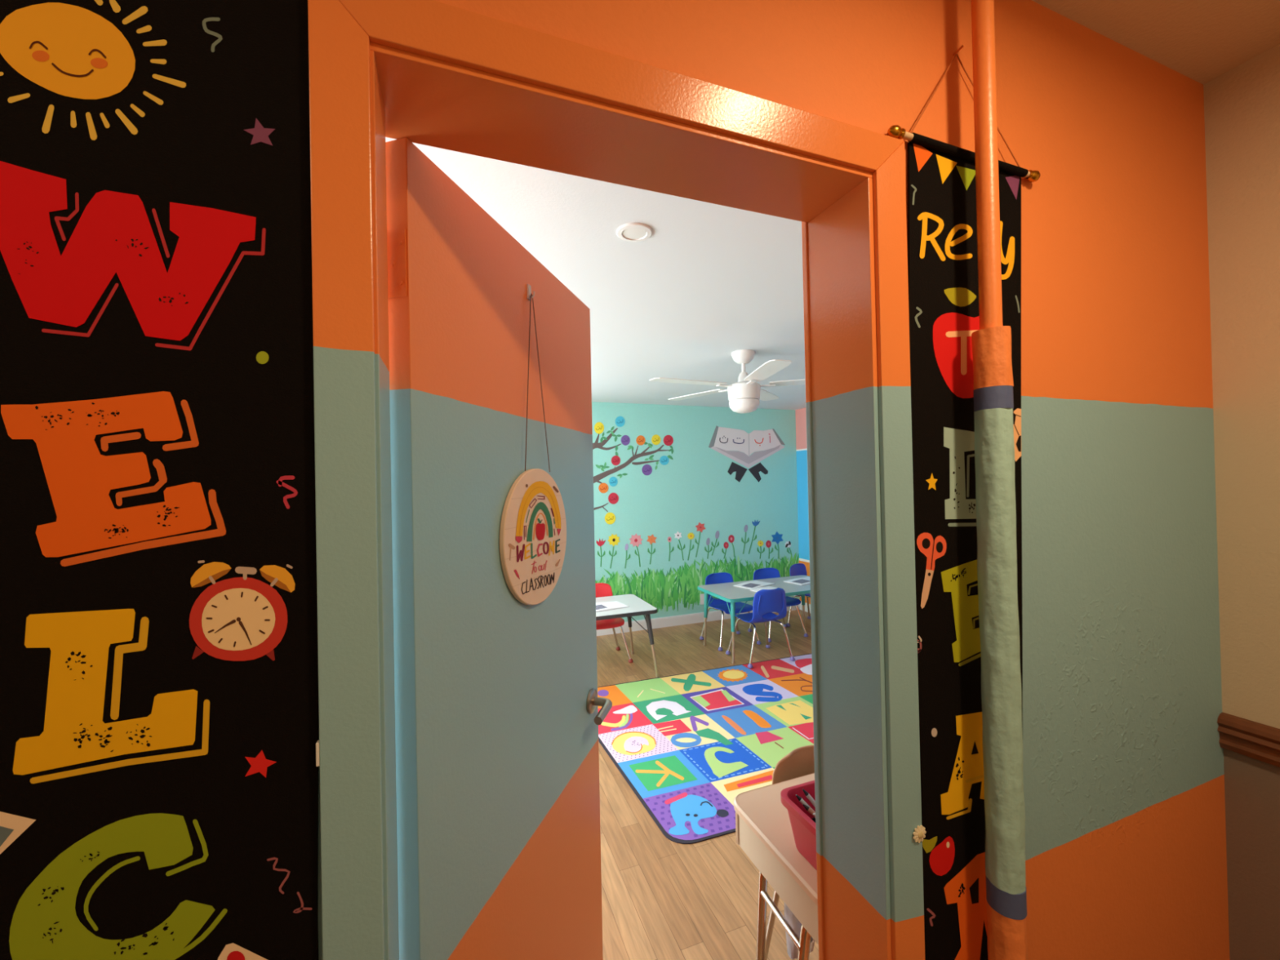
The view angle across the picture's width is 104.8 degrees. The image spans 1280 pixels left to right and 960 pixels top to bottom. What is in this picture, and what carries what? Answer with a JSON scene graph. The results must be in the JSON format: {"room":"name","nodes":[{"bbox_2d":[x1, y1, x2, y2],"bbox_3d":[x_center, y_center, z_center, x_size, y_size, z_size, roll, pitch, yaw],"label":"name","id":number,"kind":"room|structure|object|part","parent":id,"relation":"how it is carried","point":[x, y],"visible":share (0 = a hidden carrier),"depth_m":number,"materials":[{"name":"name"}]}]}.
{"room":"school corridor","nodes":[
{"label":"school corridor","id":0,"kind":"room"},
{"bbox_2d":[385,137,805,409],"bbox_3d":[-0.060,-0.870,3.071,5.765,0.100,4.150,-1,0,-20],"label":"ceiling","id":1,"kind":"structure","parent":0,"point":[709,282],"depth_m":2.00,"materials":[{"name":"white paint"}]},
{"bbox_2d":[616,222,652,242],"bbox_3d":[-0.019,-0.829,1.655,0.120,0.007,0.120,-1,0,-20],"label":"recessed light","id":2,"kind":"object","parent":1,"relation":"in","point":[629,232],"visible":1,"depth_m":1.65,"materials":[{"name":"white plastic"}]},
{"bbox_2d":[622,227,646,239],"bbox_3d":[-0.019,-0.830,1.655,0.079,0.004,0.079,-1,0,-20],"label":"diffuser","id":3,"kind":"object","parent":2,"relation":"attached to","point":[628,233],"depth_m":1.66,"materials":[{"name":"white plastic"}]},
{"bbox_2d":[648,349,805,413],"bbox_3d":[0.642,-0.636,3.205,1.240,0.395,1.282,-1,0,-20],"label":"ceiling fan","id":4,"kind":"object","parent":1,"relation":"hanging from","point":[744,395],"visible":0.98,"depth_m":3.15,"materials":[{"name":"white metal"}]},
{"bbox_3d":[0.303,-0.610,3.064,0.502,0.013,0.132,-1,-1,-23],"label":"blade","id":5,"kind":"part","parent":4,"relation":"part of","materials":[{"name":"white plastic"}]},
{"bbox_3d":[0.408,-0.609,3.536,0.132,0.013,0.502,-1,-1,-41],"label":"blade","id":6,"kind":"part","parent":4,"relation":"part of","materials":[{"name":"white plastic"}]},
{"bbox_3d":[0.683,-0.478,3.227,0.196,0.078,0.196,-1,0,-20],"label":"lamp shade","id":7,"kind":"part","parent":4,"relation":"part of","materials":[{"name":"white glass"}]},
{"bbox_3d":[0.719,-0.621,2.819,0.132,0.013,0.502,-1,0,-5],"label":"blade","id":8,"kind":"part","parent":4,"relation":"part of","materials":[{"name":"white plastic"}]},
{"bbox_3d":[0.889,-0.618,3.582,0.132,0.013,0.502,-1,-1,31],"label":"blade","id":9,"kind":"part","parent":4,"relation":"part of","materials":[{"name":"white plastic"}]},
{"bbox_3d":[1.081,-0.626,3.139,0.502,0.013,0.132,-1,0,13],"label":"blade","id":10,"kind":"part","parent":4,"relation":"part of","materials":[{"name":"white plastic"}]},
{"bbox_2d":[591,401,799,622],"bbox_3d":[-0.743,0.285,4.957,5.765,2.600,0.105,-1,0,-20],"label":"wall","id":11,"kind":"structure","parent":0,"point":[683,495],"depth_m":5.38,"materials":[{"name":"teal paint"}]},
{"bbox_2d":[595,538,605,566],"bbox_3d":[-0.394,0.739,5.027,0.102,0.293,0.001,-1,0,-20],"label":"flower","id":12,"kind":"object","parent":11,"relation":"on","point":[600,543],"depth_m":5.03,"materials":[{"name":"red paint"}]},
{"bbox_2d":[607,533,620,568],"bbox_3d":[-0.268,0.730,5.073,0.138,0.356,0.002,-1,0,-20],"label":"flower","id":13,"kind":"object","parent":11,"relation":"on","point":[613,540],"depth_m":5.07,"materials":[{"name":"yellow paint"}]},
{"bbox_2d":[624,543,630,568],"bbox_3d":[-0.130,0.790,5.124,0.066,0.257,0.001,-1,0,-20],"label":"flower","id":14,"kind":"object","parent":11,"relation":"on","point":[627,546],"depth_m":5.13,"materials":[{"name":"purple paint"}]},
{"bbox_2d":[629,533,642,566],"bbox_3d":[-0.039,0.736,5.159,0.154,0.354,0.002,-1,0,-20],"label":"flower","id":15,"kind":"object","parent":11,"relation":"on","point":[635,540],"depth_m":5.16,"materials":[{"name":"pink paint"}]},
{"bbox_2d":[646,533,656,564],"bbox_3d":[0.126,0.733,5.220,0.121,0.320,0.002,-1,0,-20],"label":"flower","id":16,"kind":"object","parent":11,"relation":"on","point":[651,538],"depth_m":5.22,"materials":[{"name":"orange paint"}]},
{"bbox_2d":[667,536,674,560],"bbox_3d":[0.331,0.740,5.297,0.074,0.264,0.002,-1,0,-20],"label":"flower","id":17,"kind":"object","parent":11,"relation":"on","point":[670,539],"depth_m":5.30,"materials":[{"name":"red paint"}]},
{"bbox_2d":[674,531,684,559],"bbox_3d":[0.430,0.713,5.334,0.129,0.323,0.002,-1,0,-20],"label":"flower","id":18,"kind":"object","parent":11,"relation":"on","point":[679,536],"depth_m":5.33,"materials":[{"name":"white paint"}]},
{"bbox_2d":[687,532,694,559],"bbox_3d":[0.558,0.723,5.381,0.096,0.307,0.002,-1,0,-20],"label":"flower","id":19,"kind":"object","parent":11,"relation":"on","point":[691,535],"depth_m":5.38,"materials":[{"name":"yellow paint"}]},
{"bbox_2d":[596,604,799,635],"bbox_3d":[-0.698,1.532,4.896,5.565,0.105,0.014,-1,0,-20],"label":"baseboard","id":20,"kind":"structure","parent":11,"relation":"attached to","point":[662,622],"depth_m":5.28,"materials":[{"name":"white wood"}]},
{"bbox_2d":[694,522,705,557],"bbox_3d":[0.667,0.654,5.423,0.136,0.385,0.002,-1,0,-20],"label":"flower","id":21,"kind":"object","parent":11,"relation":"on","point":[700,527],"depth_m":5.42,"materials":[{"name":"red paint"}]},
{"bbox_2d":[700,593,704,604],"bbox_3d":[0.695,1.310,5.421,0.072,0.116,0.008,-1,0,-20],"label":"outlet cover","id":22,"kind":"object","parent":11,"relation":"attached to","point":[702,596],"visible":0.61,"depth_m":5.42,"materials":[{"name":"white plastic"}]},
{"bbox_2d":[704,537,712,559],"bbox_3d":[0.759,0.756,5.456,0.096,0.232,0.001,-1,0,-20],"label":"flower","id":23,"kind":"object","parent":11,"relation":"on","point":[708,541],"depth_m":5.46,"materials":[{"name":"purple paint"}]},
{"bbox_2d":[711,530,719,555],"bbox_3d":[0.840,0.703,5.487,0.104,0.273,0.001,-1,0,-20],"label":"flower","id":24,"kind":"object","parent":11,"relation":"on","point":[715,534],"depth_m":5.49,"materials":[{"name":"purple paint"}]},
{"bbox_2d":[721,542,728,558],"bbox_3d":[0.957,0.789,5.529,0.088,0.189,0.002,-1,0,-20],"label":"flower","id":25,"kind":"object","parent":11,"relation":"on","point":[725,545],"depth_m":5.53,"materials":[{"name":"red paint"}]},
{"bbox_2d":[728,534,734,557],"bbox_3d":[1.033,0.747,5.558,0.082,0.256,0.002,-1,0,-20],"label":"flower","id":26,"kind":"object","parent":11,"relation":"on","point":[731,537],"depth_m":5.56,"materials":[{"name":"red paint"}]},
{"bbox_2d":[741,524,749,554],"bbox_3d":[1.201,0.676,5.622,0.103,0.333,0.001,-1,0,-20],"label":"flower","id":27,"kind":"object","parent":11,"relation":"on","point":[744,528],"depth_m":5.62,"materials":[{"name":"purple paint"}]},
{"bbox_2d":[748,520,759,554],"bbox_3d":[1.315,0.649,5.665,0.169,0.393,0.001,-1,0,-20],"label":"flower","id":28,"kind":"object","parent":11,"relation":"on","point":[753,526],"depth_m":5.67,"materials":[{"name":"blue paint"}]},
{"bbox_2d":[756,539,764,559],"bbox_3d":[1.397,0.801,5.693,0.105,0.219,0.002,-1,0,-20],"label":"flower","id":29,"kind":"object","parent":11,"relation":"on","point":[760,543],"depth_m":5.69,"materials":[{"name":"yellow paint"}]},
{"bbox_2d":[765,540,773,559],"bbox_3d":[1.507,0.809,5.734,0.101,0.216,0.002,-1,0,-20],"label":"flower","id":30,"kind":"object","parent":11,"relation":"on","point":[769,544],"depth_m":5.73,"materials":[{"name":"red paint"}]},
{"bbox_2d":[771,531,783,559],"bbox_3d":[1.610,0.763,5.773,0.167,0.325,0.002,-1,0,-20],"label":"flower","id":31,"kind":"object","parent":11,"relation":"on","point":[777,537],"depth_m":5.78,"materials":[{"name":"blue paint"}]},
{"bbox_2d":[785,541,792,556],"bbox_3d":[1.756,0.827,5.827,0.110,0.219,0.002,-1,0,-20],"label":"flower","id":32,"kind":"object","parent":11,"relation":"on","point":[788,544],"depth_m":5.83,"materials":[{"name":"black paint"}]},
{"bbox_2d":[596,609,818,959],"bbox_3d":[0.016,1.584,2.986,5.765,0.060,4.290,-1,0,-20],"label":"floor","id":33,"kind":"structure","parent":0,"point":[663,899],"depth_m":1.97,"materials":[{"name":"brown wood"}]},
{"bbox_2d":[595,582,633,662],"bbox_3d":[-0.344,1.257,4.327,0.460,0.630,0.408,-1,0,-20],"label":"chair","id":34,"kind":"object","parent":33,"relation":"on","point":[602,589],"visible":0.27,"depth_m":4.30,"materials":[{"name":"red plastic"}]},
{"bbox_3d":[-0.250,1.399,4.482,0.058,0.310,0.186,-1,0,18],"label":"leg","id":35,"kind":"part","parent":34,"relation":"part of","materials":[{"name":"silver metal"}]},
{"bbox_3d":[-0.170,1.391,4.278,0.217,0.321,0.046,-2,-1,38],"label":"leg","id":36,"kind":"part","parent":34,"relation":"part of","materials":[{"name":"silver metal"}]},
{"bbox_2d":[595,594,658,677],"bbox_3d":[-0.538,1.307,3.967,1.253,0.538,0.623,-1,0,-20],"label":"table","id":37,"kind":"object","parent":33,"relation":"on","point":[637,606],"visible":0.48,"depth_m":3.92,"materials":[{"name":"white laminate"}]},
{"bbox_2d":[595,600,628,612],"bbox_3d":[-0.301,1.026,4.002,0.360,0.011,0.220,-1,-1,-29],"label":"worksheet","id":38,"kind":"object","parent":37,"relation":"on","point":[600,606],"visible":0.62,"depth_m":4.00,"materials":[{"name":"white paper"}]},
{"bbox_2d":[595,604,607,609],"bbox_3d":[-0.353,1.024,3.954,0.151,0.005,0.123,-1,-1,-29],"label":"picture","id":39,"kind":"object","parent":38,"relation":"on","point":[597,606],"depth_m":3.96},
{"bbox_3d":[-0.098,1.186,4.397,0.042,0.260,0.075,-1,-1,31],"label":"leg","id":40,"kind":"part","parent":37,"relation":"part of","materials":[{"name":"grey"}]},
{"bbox_3d":[0.075,1.178,3.934,0.075,0.260,0.042,-1,0,18],"label":"leg","id":41,"kind":"part","parent":37,"relation":"part of","materials":[{"name":"grey metal"}]},
{"bbox_2d":[597,653,813,844],"bbox_3d":[1.018,1.532,3.270,2.680,0.007,1.787,-1,0,-20],"label":"rug","id":42,"kind":"object","parent":33,"relation":"on","point":[687,744],"visible":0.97,"depth_m":2.97,"materials":[{"name":"multicoloured carpet"}]},
{"bbox_2d":[699,572,760,651],"bbox_3d":[0.850,1.236,4.730,0.460,0.630,0.408,-1,0,-22],"label":"chair","id":43,"kind":"object","parent":33,"relation":"on","point":[721,577],"visible":0.66,"depth_m":4.80,"materials":[{"name":"blue plastic"}]},
{"bbox_3d":[0.680,1.382,4.784,0.186,0.310,0.058,-1,-1,30],"label":"leg","id":44,"kind":"part","parent":43,"relation":"part of","materials":[{"name":"silver metal"}]},
{"bbox_3d":[0.758,1.374,4.578,0.046,0.321,0.217,-1,0,10],"label":"leg","id":45,"kind":"part","parent":43,"relation":"part of","materials":[{"name":"silver metal"}]},
{"bbox_3d":[1.026,1.369,4.684,0.217,0.321,0.046,-2,-1,37],"label":"leg","id":46,"kind":"part","parent":43,"relation":"part of","materials":[{"name":"silver metal"}]},
{"bbox_2d":[697,575,810,663],"bbox_3d":[1.228,1.266,4.606,1.250,0.554,0.620,-1,0,-20],"label":"table","id":47,"kind":"object","parent":33,"relation":"on","point":[726,592],"visible":0.7,"depth_m":4.49,"materials":[{"name":"grey laminate"}]},
{"bbox_3d":[0.624,1.160,4.636,0.051,0.265,0.041,-1,0,13],"label":"leg","id":48,"kind":"part","parent":47,"relation":"part of","materials":[{"name":"teal metal"}]},
{"bbox_3d":[0.790,1.153,4.191,0.041,0.265,0.051,-2,-1,36],"label":"leg","id":49,"kind":"part","parent":47,"relation":"part of","materials":[{"name":"teal metal"}]},
{"bbox_2d":[733,580,773,589],"bbox_3d":[1.077,0.986,4.656,0.340,0.011,0.220,-1,-1,-41],"label":"worksheet","id":50,"kind":"object","parent":47,"relation":"on","point":[753,584],"visible":0.99,"depth_m":4.63,"materials":[{"name":"white paper"}]},
{"bbox_2d":[742,582,761,587],"bbox_3d":[1.039,0.983,4.600,0.143,0.005,0.123,-1,-1,-41],"label":"picture","id":51,"kind":"object","parent":50,"relation":"on","point":[748,584],"depth_m":4.60},
{"bbox_2d":[750,586,777,591],"bbox_3d":[1.142,0.983,4.424,0.260,0.010,0.170,-1,-1,-35],"label":"worksheet","id":52,"kind":"object","parent":47,"relation":"on","point":[767,587],"visible":0.53,"depth_m":4.45,"materials":[{"name":"white paper"}]},
{"bbox_2d":[783,577,809,585],"bbox_3d":[1.603,0.976,4.788,0.360,0.011,0.220,-1,-1,-32],"label":"worksheet","id":53,"kind":"object","parent":47,"relation":"on","point":[804,580],"visible":0.73,"depth_m":4.75,"materials":[{"name":"white paper"}]},
{"bbox_2d":[791,578,809,583],"bbox_3d":[1.554,0.974,4.737,0.151,0.005,0.123,-1,-1,-32],"label":"picture","id":54,"kind":"object","parent":53,"relation":"on","point":[799,580],"depth_m":4.74},
{"bbox_3d":[1.661,1.142,5.024,0.041,0.265,0.051,-2,-1,36],"label":"leg","id":55,"kind":"part","parent":47,"relation":"part of","materials":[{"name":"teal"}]},
{"bbox_2d":[725,587,795,668],"bbox_3d":[1.031,1.221,4.264,0.460,0.630,0.408,-1,0,-20],"label":"chair","id":56,"kind":"object","parent":33,"relation":"on","point":[766,602],"visible":0.98,"depth_m":4.11,"materials":[{"name":"blue plastic"}]},
{"bbox_3d":[0.863,1.362,4.311,0.217,0.321,0.046,-2,-1,38],"label":"leg","id":57,"kind":"part","parent":56,"relation":"part of","materials":[{"name":"silver metal"}]},
{"bbox_3d":[0.943,1.364,4.106,0.058,0.310,0.186,-1,0,18],"label":"leg","id":58,"kind":"part","parent":56,"relation":"part of","materials":[{"name":"silver metal"}]},
{"bbox_3d":[1.133,1.357,4.412,0.046,0.321,0.217,-1,0,11],"label":"leg","id":59,"kind":"part","parent":56,"relation":"part of","materials":[{"name":"silver metal"}]},
{"bbox_3d":[1.206,1.359,4.205,0.186,0.310,0.058,-1,-1,31],"label":"leg","id":60,"kind":"part","parent":56,"relation":"part of","materials":[{"name":"silver metal"}]},
{"bbox_2d":[733,773,818,959],"bbox_3d":[0.622,1.223,1.352,0.684,0.611,0.425,-1,0,-20],"label":"student desk","id":61,"kind":"object","parent":33,"relation":"on","point":[763,828],"visible":0.37,"depth_m":1.30,"materials":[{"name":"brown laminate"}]},
{"bbox_3d":[0.360,1.291,1.368,0.112,0.463,0.025,-1,0,-20],"label":"leg","id":62,"kind":"part","parent":61,"relation":"part of","materials":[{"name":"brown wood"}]},
{"bbox_3d":[0.364,1.133,1.276,0.016,0.016,0.180,-1,0,-18],"label":"rail","id":63,"kind":"part","parent":61,"relation":"part of","materials":[{"name":"silver metal"}]},
{"bbox_2d":[780,780,817,871],"bbox_3d":[0.514,0.854,1.196,0.268,0.128,0.237,-1,0,-20],"label":"storage bin","id":64,"kind":"object","parent":61,"relation":"on","point":[803,828],"visible":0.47,"depth_m":1.21,"materials":[{"name":"red plastic"}]},
{"bbox_2d":[795,794,813,810],"bbox_3d":[0.427,0.828,1.237,0.069,0.071,0.010,-1,0,9],"label":"pen","id":65,"kind":"object","parent":64,"relation":"in","point":[801,800],"visible":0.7,"depth_m":1.24,"materials":[{"name":"beige"}]},
{"bbox_2d":[802,789,815,807],"bbox_3d":[0.446,0.820,1.233,0.074,0.084,0.010,-1,0,15],"label":"pen","id":66,"kind":"object","parent":64,"relation":"in","point":[808,796],"visible":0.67,"depth_m":1.23,"materials":[{"name":"white"}]},
{"bbox_3d":[0.453,0.880,1.207,0.087,0.066,0.072,-1,0,-20],"label":"pouch","id":67,"kind":"object","parent":64,"relation":"in","visible":0},
{"bbox_2d":[803,804,815,817],"bbox_3d":[0.442,0.831,1.202,0.085,0.063,0.010,-1,0,22],"label":"pen","id":68,"kind":"object","parent":67,"relation":"in","point":[808,809],"visible":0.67,"depth_m":1.21,"materials":[{"name":"brown"}]},
{"bbox_2d":[783,902,814,959],"bbox_3d":[0.428,1.161,1.320,0.077,0.200,0.093,-1,0,-20],"label":"plastic bag","id":69,"kind":"object","parent":61,"relation":"hanging from","point":[793,951],"visible":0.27,"depth_m":1.30,"materials":[{"name":"white"}]},
{"bbox_3d":[0.404,1.289,1.192,0.152,0.464,0.025,-1,0,-20],"label":"leg","id":70,"kind":"part","parent":61,"relation":"part of","materials":[{"name":"silver metal"}]},
{"bbox_2d":[747,567,808,642],"bbox_3d":[1.365,1.227,4.938,0.460,0.630,0.408,-1,0,-18],"label":"chair","id":71,"kind":"object","parent":33,"relation":"on","point":[762,573],"visible":0.38,"depth_m":5.05,"materials":[{"name":"blue plastic"}]},
{"bbox_3d":[1.264,1.365,4.792,0.046,0.321,0.217,-1,0,14],"label":"leg","id":72,"kind":"part","parent":71,"relation":"part of","materials":[{"name":"silver metal"}]},
{"bbox_3d":[1.538,1.360,4.882,0.217,0.321,0.046,-2,-1,40],"label":"leg","id":73,"kind":"part","parent":71,"relation":"part of","materials":[{"name":"silver metal"}]},
{"bbox_2d":[764,744,814,959],"bbox_3d":[0.618,1.205,1.447,0.442,0.649,0.408,-1,0,-20],"label":"chair","id":74,"kind":"object","parent":33,"relation":"on","point":[798,762],"visible":0.2,"depth_m":1.60,"materials":[{"name":"brown wood"}]},
{"bbox_3d":[0.455,1.355,1.506,0.183,0.320,0.056,-1,-1,32],"label":"leg","id":75,"kind":"part","parent":74,"relation":"part of","materials":[{"name":"brown wood"}]},
{"bbox_2d":[786,563,810,626],"bbox_3d":[1.817,1.220,5.192,0.460,0.630,0.408,-1,-1,-41],"label":"chair","id":76,"kind":"object","parent":33,"relation":"on","point":[798,569],"visible":0.29,"depth_m":5.34,"materials":[{"name":"blue plastic"}]},
{"bbox_3d":[1.639,1.365,5.187,0.186,0.310,0.058,-1,0,11],"label":"leg","id":77,"kind":"part","parent":76,"relation":"part of","materials":[{"name":"silver metal"}]},
{"bbox_3d":[1.852,1.363,5.369,0.058,0.310,0.186,-1,0,-2],"label":"leg","id":78,"kind":"part","parent":76,"relation":"part of","materials":[{"name":"silver metal"}]},
{"bbox_2d":[317,0,1229,959],"bbox_3d":[0.717,0.224,1.044,5.765,2.600,0.158,-1,0,-20],"label":"wall","id":79,"kind":"structure","parent":0,"point":[1123,773],"depth_m":1.06,"materials":[{"name":"paint"}]},
{"bbox_2d":[0,0,319,959],"bbox_3d":[-0.505,0.154,0.495,0.354,1.941,0.013,-1,0,-20],"label":"banner","id":80,"kind":"object","parent":79,"relation":"hanging from","point":[159,712],"visible":1,"depth_m":0.50,"materials":[{"name":"black fabric"}]},
{"bbox_2d":[189,560,295,661],"bbox_3d":[-0.424,0.140,0.528,0.094,0.114,0.001,-1,0,-20],"label":"alarm clock","id":81,"kind":"object","parent":80,"relation":"on","point":[240,610],"depth_m":0.53,"materials":[{"name":"red"}]},
{"bbox_2d":[315,739,319,766],"bbox_3d":[-0.356,0.303,0.547,0.004,0.026,0.008,-1,0,-20],"label":"clip","id":82,"kind":"object","parent":79,"relation":"attached to","point":[317,764],"visible":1,"depth_m":0.54,"materials":[{"name":"white"}]},
{"bbox_2d":[385,137,612,959],"bbox_3d":[-0.217,0.512,1.081,0.118,2.039,0.767,-1,0,15],"label":"door","id":83,"kind":"structure","parent":79,"relation":"in","point":[498,718],"depth_m":0.90,"materials":[{"name":"paint"}]},
{"bbox_2d":[526,284,534,300],"bbox_3d":[-0.239,-0.414,1.087,0.016,0.032,0.012,-1,0,15],"label":"hook","id":84,"kind":"object","parent":83,"relation":"attached to","point":[528,286],"visible":1,"depth_m":1.08,"materials":[{"name":"white plastic"}]},
{"bbox_2d":[499,293,566,604],"bbox_3d":[-0.230,-0.070,1.091,0.014,0.684,0.297,-1,0,15],"label":"hanging sign","id":85,"kind":"object","parent":83,"relation":"attached to","point":[533,530],"visible":1,"depth_m":1.06,"materials":[{"name":"beige wood"}]},
{"bbox_3d":[-0.114,0.626,1.342,0.061,0.027,0.109,-1,0,15],"label":"lever","id":86,"kind":"part","parent":83,"relation":"part of","materials":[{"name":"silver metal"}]},
{"bbox_2d":[307,0,924,959],"bbox_3d":[0.065,0.474,0.705,0.890,2.120,0.017,-1,0,-20],"label":"trim","id":87,"kind":"structure","parent":79,"relation":"attached to","point":[341,32],"depth_m":0.57,"materials":[{"name":"paint"}]},
{"bbox_2d":[369,41,892,959],"bbox_3d":[0.034,0.496,0.785,0.803,2.080,0.158,-1,0,-20],"label":"trim","id":88,"kind":"structure","parent":79,"relation":"attached to","point":[424,100],"depth_m":0.85,"materials":[{"name":"paint"}]},
{"bbox_2d":[801,221,825,959],"bbox_3d":[0.383,0.480,1.008,0.063,2.100,0.014,-1,0,-20],"label":"trim","id":89,"kind":"structure","parent":79,"relation":"attached to","point":[804,225],"depth_m":1.00,"materials":[{"name":"paint"}]},
{"bbox_2d":[912,825,926,843],"bbox_3d":[0.482,0.609,0.847,0.028,0.029,0.005,-1,0,-20],"label":"daisy","id":90,"kind":"object","parent":79,"relation":"attached to","point":[919,833],"visible":1,"depth_m":0.85,"materials":[{"name":"beige plastic"}]},
{"bbox_2d":[918,831,923,838],"bbox_3d":[0.482,0.609,0.846,0.012,0.012,0.004,-1,0,-20],"label":"flower","id":91,"kind":"object","parent":90,"relation":"on","point":[920,833],"depth_m":0.84,"materials":[{"name":"beige"}]},
{"bbox_2d":[952,44,963,56],"bbox_3d":[0.594,-0.802,0.922,0.004,0.006,0.020,-1,0,-20],"label":"nail","id":92,"kind":"object","parent":79,"relation":"attached to","point":[962,46],"visible":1,"depth_m":0.92,"materials":[{"name":"orange paint"}]},
{"bbox_2d":[887,53,1040,959],"bbox_3d":[0.630,0.153,0.914,0.392,1.903,0.021,-1,0,-20],"label":"banner","id":93,"kind":"object","parent":92,"relation":"hanging from","point":[944,314],"visible":0.76,"depth_m":0.90,"materials":[{"name":"black fabric"}]},
{"bbox_3d":[0.606,-0.702,0.921,0.289,0.192,0.014,-1,0,-20],"label":"cord","id":94,"kind":"part","parent":93,"relation":"part of","materials":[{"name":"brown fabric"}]},
{"bbox_2d":[795,407,810,604],"bbox_3d":[2.635,0.208,4.006,0.100,2.600,4.050,-1,0,-20],"label":"wall","id":95,"kind":"structure","parent":0,"point":[801,417],"depth_m":5.79,"materials":[{"name":"paint"}]},
{"bbox_2d":[800,600,810,613],"bbox_3d":[2.610,1.458,3.969,0.014,0.100,4.036,-1,0,-20],"label":"baseboard","id":96,"kind":"structure","parent":95,"relation":"attached to","point":[806,603],"depth_m":5.76,"materials":[{"name":"white"}]},
{"bbox_2d":[1031,0,1279,84],"bbox_3d":[0.119,-1.028,0.030,3.478,0.100,1.362,-1,0,-20],"label":"ceiling","id":97,"kind":"structure","parent":0,"point":[1202,41],"depth_m":1.08,"materials":[{"name":"beige paint"}]},
{"bbox_2d":[1203,43,1279,959],"bbox_3d":[1.727,0.199,0.610,0.100,2.600,1.362,-1,0,-20],"label":"wall","id":98,"kind":"structure","parent":0,"point":[1242,104],"depth_m":1.18,"materials":[{"name":"beige paint"}]},
{"bbox_2d":[1217,711,1279,767],"bbox_3d":[1.659,0.612,0.632,0.026,0.087,1.262,-1,0,-20],"label":"trim","id":99,"kind":"structure","parent":98,"relation":"attached to","point":[1254,740],"depth_m":1.17,"materials":[{"name":"brown wood"}]},
{"bbox_3d":[0.170,1.557,0.017,3.478,0.060,1.380,-1,0,-20],"label":"floor","id":100,"kind":"structure","parent":0,"visible":0},
{"bbox_2d":[970,0,1028,959],"bbox_3d":[0.626,0.272,0.859,0.059,2.502,0.058,-1,0,1],"label":"pipe","id":101,"kind":"object","parent":100,"relation":"on","point":[991,344],"visible":1,"depth_m":0.84,"materials":[{"name":"orange metal"}]}
]}

